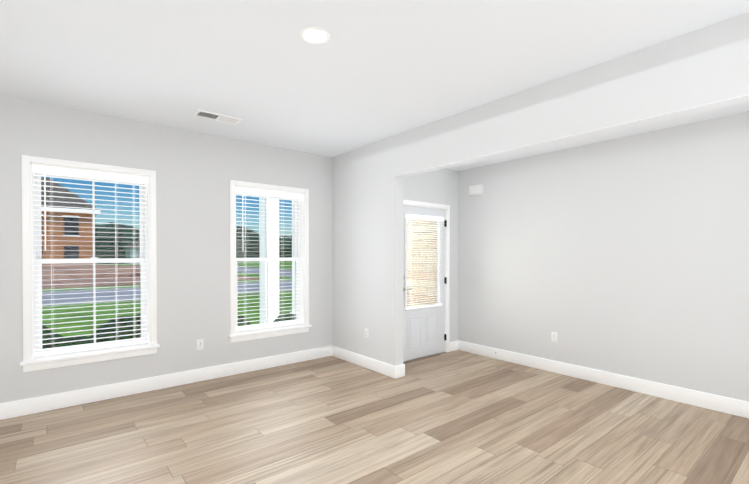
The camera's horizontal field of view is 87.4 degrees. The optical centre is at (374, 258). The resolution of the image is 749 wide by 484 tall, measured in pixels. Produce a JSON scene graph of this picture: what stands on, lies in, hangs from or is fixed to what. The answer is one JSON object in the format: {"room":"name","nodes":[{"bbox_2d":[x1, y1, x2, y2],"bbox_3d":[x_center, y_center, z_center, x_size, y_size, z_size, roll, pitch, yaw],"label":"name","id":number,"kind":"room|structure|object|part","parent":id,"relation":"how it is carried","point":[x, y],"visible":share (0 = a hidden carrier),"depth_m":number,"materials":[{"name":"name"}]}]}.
{"room":"empty living room","nodes":[
{"label":"empty living room","id":0,"kind":"room"},
{"bbox_2d":[0,95,331,402],"bbox_3d":[-3.162,-0.006,3.435,6.500,2.740,0.200,0,1,-39],"label":"wall","id":1,"kind":"structure","parent":0,"point":[196,172],"depth_m":4.16,"materials":[{"name":"paint"}]},
{"bbox_2d":[21,155,156,371],"bbox_3d":[-2.708,0.043,3.789,1.031,1.882,0.208,0,1,-39],"label":"window","id":2,"kind":"structure","parent":1,"relation":"in","point":[34,247],"depth_m":3.69,"materials":[{"name":"white plastic"}]},
{"bbox_3d":[-2.752,-0.383,3.838,0.785,0.771,0.006,0,1,-39],"label":"upper window glass","id":3,"kind":"part","parent":2,"relation":"part of","materials":[{"name":"clear glass"}]},
{"bbox_3d":[-2.752,-0.383,3.838,0.855,0.855,0.032,0,1,-39],"label":"upper window sash","id":4,"kind":"part","parent":2,"relation":"part of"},
{"bbox_3d":[-2.728,0.435,3.817,0.855,0.870,0.032,0,1,-39],"label":"lower window sash","id":5,"kind":"part","parent":2,"relation":"part of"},
{"bbox_2d":[33,165,147,355],"bbox_3d":[-2.675,0.020,3.748,0.887,1.690,0.076,0,1,-39],"label":"window blind slats","id":6,"kind":"object","parent":2,"relation":"attached to","point":[44,170],"visible":0.96,"depth_m":3.72,"materials":[{"name":"white plastic"}]},
{"bbox_3d":[-2.728,0.435,3.817,0.785,0.786,0.006,0,1,-39],"label":"lower window glass","id":7,"kind":"part","parent":2,"relation":"part of","materials":[{"name":"clear glass"}]},
{"bbox_2d":[20,344,159,365],"bbox_3d":[-2.668,0.905,3.748,1.071,0.028,0.145,0,1,-39],"label":"sill","id":8,"kind":"structure","parent":1,"relation":"attached to","point":[46,359],"depth_m":3.67,"materials":[{"name":"white wood"}]},
{"bbox_2d":[0,346,331,419],"bbox_3d":[-3.003,1.294,3.436,6.270,0.140,0.020,0,1,-39],"label":"baseboard","id":9,"kind":"structure","parent":1,"relation":"attached to","point":[34,405],"depth_m":3.99,"materials":[{"name":"white wood"}]},
{"bbox_2d":[197,339,203,349],"bbox_3d":[-1.923,0.950,4.324,0.072,0.116,0.009,0,1,-39],"label":"electrical outlet","id":10,"kind":"object","parent":1,"relation":"attached to","point":[200,344],"visible":1,"depth_m":4.32,"materials":[{"name":"white plastic"}]},
{"bbox_2d":[230,180,308,342],"bbox_3d":[-1.327,0.032,4.920,1.031,1.882,0.208,0,1,-39],"label":"window","id":11,"kind":"structure","parent":1,"relation":"in","point":[298,202],"depth_m":4.96,"materials":[{"name":"white plastic"}]},
{"bbox_3d":[-1.371,-0.394,4.969,0.785,0.771,0.006,0,1,-39],"label":"upper window glass","id":12,"kind":"part","parent":11,"relation":"part of","materials":[{"name":"clear glass"}]},
{"bbox_3d":[-1.371,-0.394,4.969,0.855,0.855,0.032,0,1,-39],"label":"upper window sash","id":13,"kind":"part","parent":11,"relation":"part of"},
{"bbox_3d":[-1.347,0.424,4.948,0.785,0.786,0.006,0,1,-39],"label":"lower window glass","id":14,"kind":"part","parent":11,"relation":"part of","materials":[{"name":"clear glass"}]},
{"bbox_3d":[-1.347,0.424,4.948,0.855,0.870,0.032,0,1,-39],"label":"lower window sash","id":15,"kind":"part","parent":11,"relation":"part of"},
{"bbox_2d":[236,187,302,330],"bbox_3d":[-1.294,0.009,4.879,0.887,1.690,0.076,0,1,-39],"label":"window blind slats","id":16,"kind":"object","parent":11,"relation":"attached to","point":[245,191],"visible":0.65,"depth_m":4.88,"materials":[{"name":"white plastic"}]},
{"bbox_2d":[228,324,311,337],"bbox_3d":[-1.287,0.893,4.879,1.071,0.028,0.145,0,1,-39],"label":"sill","id":17,"kind":"structure","parent":1,"relation":"attached to","point":[262,331],"depth_m":4.81,"materials":[{"name":"white wood"}]},
{"bbox_2d":[332,135,402,365],"bbox_3d":[-0.190,-0.022,5.035,0.125,2.740,1.490,0,1,-39],"label":"wall","id":18,"kind":"structure","parent":0,"point":[367,238],"depth_m":4.79,"materials":[{"name":"paint"}]},
{"bbox_2d":[332,346,399,378],"bbox_3d":[-0.167,1.279,4.908,0.016,0.140,1.276,0,1,-39],"label":"baseboard","id":19,"kind":"structure","parent":18,"relation":"attached to","point":[384,368],"depth_m":4.80,"materials":[{"name":"white wood"}]},
{"bbox_2d":[400,364,404,376],"bbox_3d":[0.216,1.281,4.666,0.020,0.140,0.416,0,1,-39],"label":"baseboard","id":20,"kind":"structure","parent":18,"relation":"attached to","point":[402,367],"depth_m":4.48,"materials":[{"name":"white wood"}]},
{"bbox_2d":[0,350,748,483],"bbox_3d":[-0.055,1.488,1.037,8.250,0.200,7.870,0,1,-39],"label":"floor","id":21,"kind":"structure","parent":0,"point":[457,417],"depth_m":3.06,"materials":[{"name":"brown wood"}]},
{"bbox_2d":[0,0,748,156],"bbox_3d":[-0.732,-1.421,0.454,6.500,0.150,7.870,0,1,-39],"label":"ceiling","id":22,"kind":"structure","parent":0,"point":[370,72],"depth_m":2.64,"materials":[{"name":"paint"}]},
{"bbox_2d":[192,109,242,124],"bbox_3d":[-1.530,-1.375,3.827,0.420,0.011,0.190,0,1,-39],"label":"ceiling vent","id":23,"kind":"object","parent":22,"relation":"in","point":[215,116],"visible":1,"depth_m":3.82,"materials":[{"name":"white metal"}]},
{"bbox_2d":[300,27,329,43],"bbox_3d":[-0.364,-1.363,2.404,0.184,0.005,0.184,0,1,-39],"label":"recessed light","id":24,"kind":"object","parent":22,"relation":"in","point":[313,35],"visible":1,"depth_m":2.39,"materials":[{"name":"white plastic"}]},
{"bbox_2d":[403,168,457,341],"bbox_3d":[0.661,-0.026,5.376,1.625,2.740,0.140,0,1,-39],"label":"wall","id":25,"kind":"structure","parent":0,"point":[440,186],"depth_m":5.62,"materials":[{"name":"paint"}]},
{"bbox_2d":[403,200,449,362],"bbox_3d":[0.636,0.293,5.323,1.041,2.103,0.192,0,1,-39],"label":"door unit","id":26,"kind":"structure","parent":25,"relation":"in","point":[426,279],"depth_m":5.34,"materials":[{"name":"white wood"}]},
{"bbox_3d":[0.646,0.060,5.309,0.644,1.174,0.006,0,1,-39],"label":"lite glass","id":27,"kind":"part","parent":26,"relation":"part of","materials":[{"name":"clear glass"}]},
{"bbox_3d":[0.662,0.060,5.288,0.700,1.230,0.013,0,1,-39],"label":"lite frame","id":28,"kind":"part","parent":26,"relation":"part of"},
{"bbox_3d":[0.618,1.339,5.355,0.915,0.012,0.136,0,1,-39],"label":"threshold sill","id":29,"kind":"part","parent":26,"relation":"part of","materials":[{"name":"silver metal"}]},
{"bbox_2d":[395,12,748,175],"bbox_3d":[2.303,-1.134,1.979,0.125,0.456,6.380,0,1,-39],"label":"header beam","id":30,"kind":"structure","parent":0,"point":[705,65],"depth_m":2.75,"materials":[{"name":"paint"}]},
{"bbox_2d":[397,94,748,177],"bbox_3d":[2.303,-0.904,1.981,0.125,0.004,6.380,0,1,-39],"label":"soffit","id":31,"kind":"structure","parent":30,"relation":"attached to","point":[707,107],"depth_m":2.79,"materials":[{"name":"paint"}]},
{"bbox_2d":[446,102,748,170],"bbox_3d":[2.853,-1.384,2.686,1.625,0.270,6.780,0,1,-39],"label":"ceiling","id":32,"kind":"structure","parent":0,"point":[707,115],"depth_m":3.95,"materials":[{"name":"paint"}]},
{"bbox_2d":[458,111,748,401],"bbox_3d":[3.428,-0.004,3.170,0.140,2.740,6.780,0,1,-39],"label":"wall","id":33,"kind":"structure","parent":0,"point":[627,256],"depth_m":4.08,"materials":[{"name":"paint"}]},
{"bbox_2d":[469,184,483,195],"bbox_3d":[1.418,-0.957,5.470,0.046,0.143,0.218,0,1,-39],"label":"box","id":34,"kind":"object","parent":33,"relation":"attached to","point":[474,190],"visible":1,"depth_m":5.44,"materials":[{"name":"white plastic"}]},
{"bbox_2d":[551,332,556,341],"bbox_3d":[2.131,0.932,4.645,0.009,0.116,0.072,0,1,-39],"label":"electrical outlet","id":35,"kind":"object","parent":33,"relation":"attached to","point":[553,336],"visible":1,"depth_m":4.64,"materials":[{"name":"white plastic"}]},
{"bbox_2d":[456,340,748,417],"bbox_3d":[3.293,1.296,3.221,0.020,0.140,6.550,0,1,-39],"label":"baseboard","id":36,"kind":"structure","parent":33,"relation":"attached to","point":[723,404],"depth_m":4.09,"materials":[{"name":"white wood"}]},
{"label":"outside","id":37,"kind":"structure","parent":0,"visible":0},
{"bbox_2d":[41,177,293,348],"bbox_3d":[-63.172,-3.888,116.380,350.000,13.312,380.000,0,1,-39],"label":"outdoor scenery","id":38,"kind":"structure","parent":37,"point":[83,243],"depth_m":23.92,"materials":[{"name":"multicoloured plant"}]}
]}

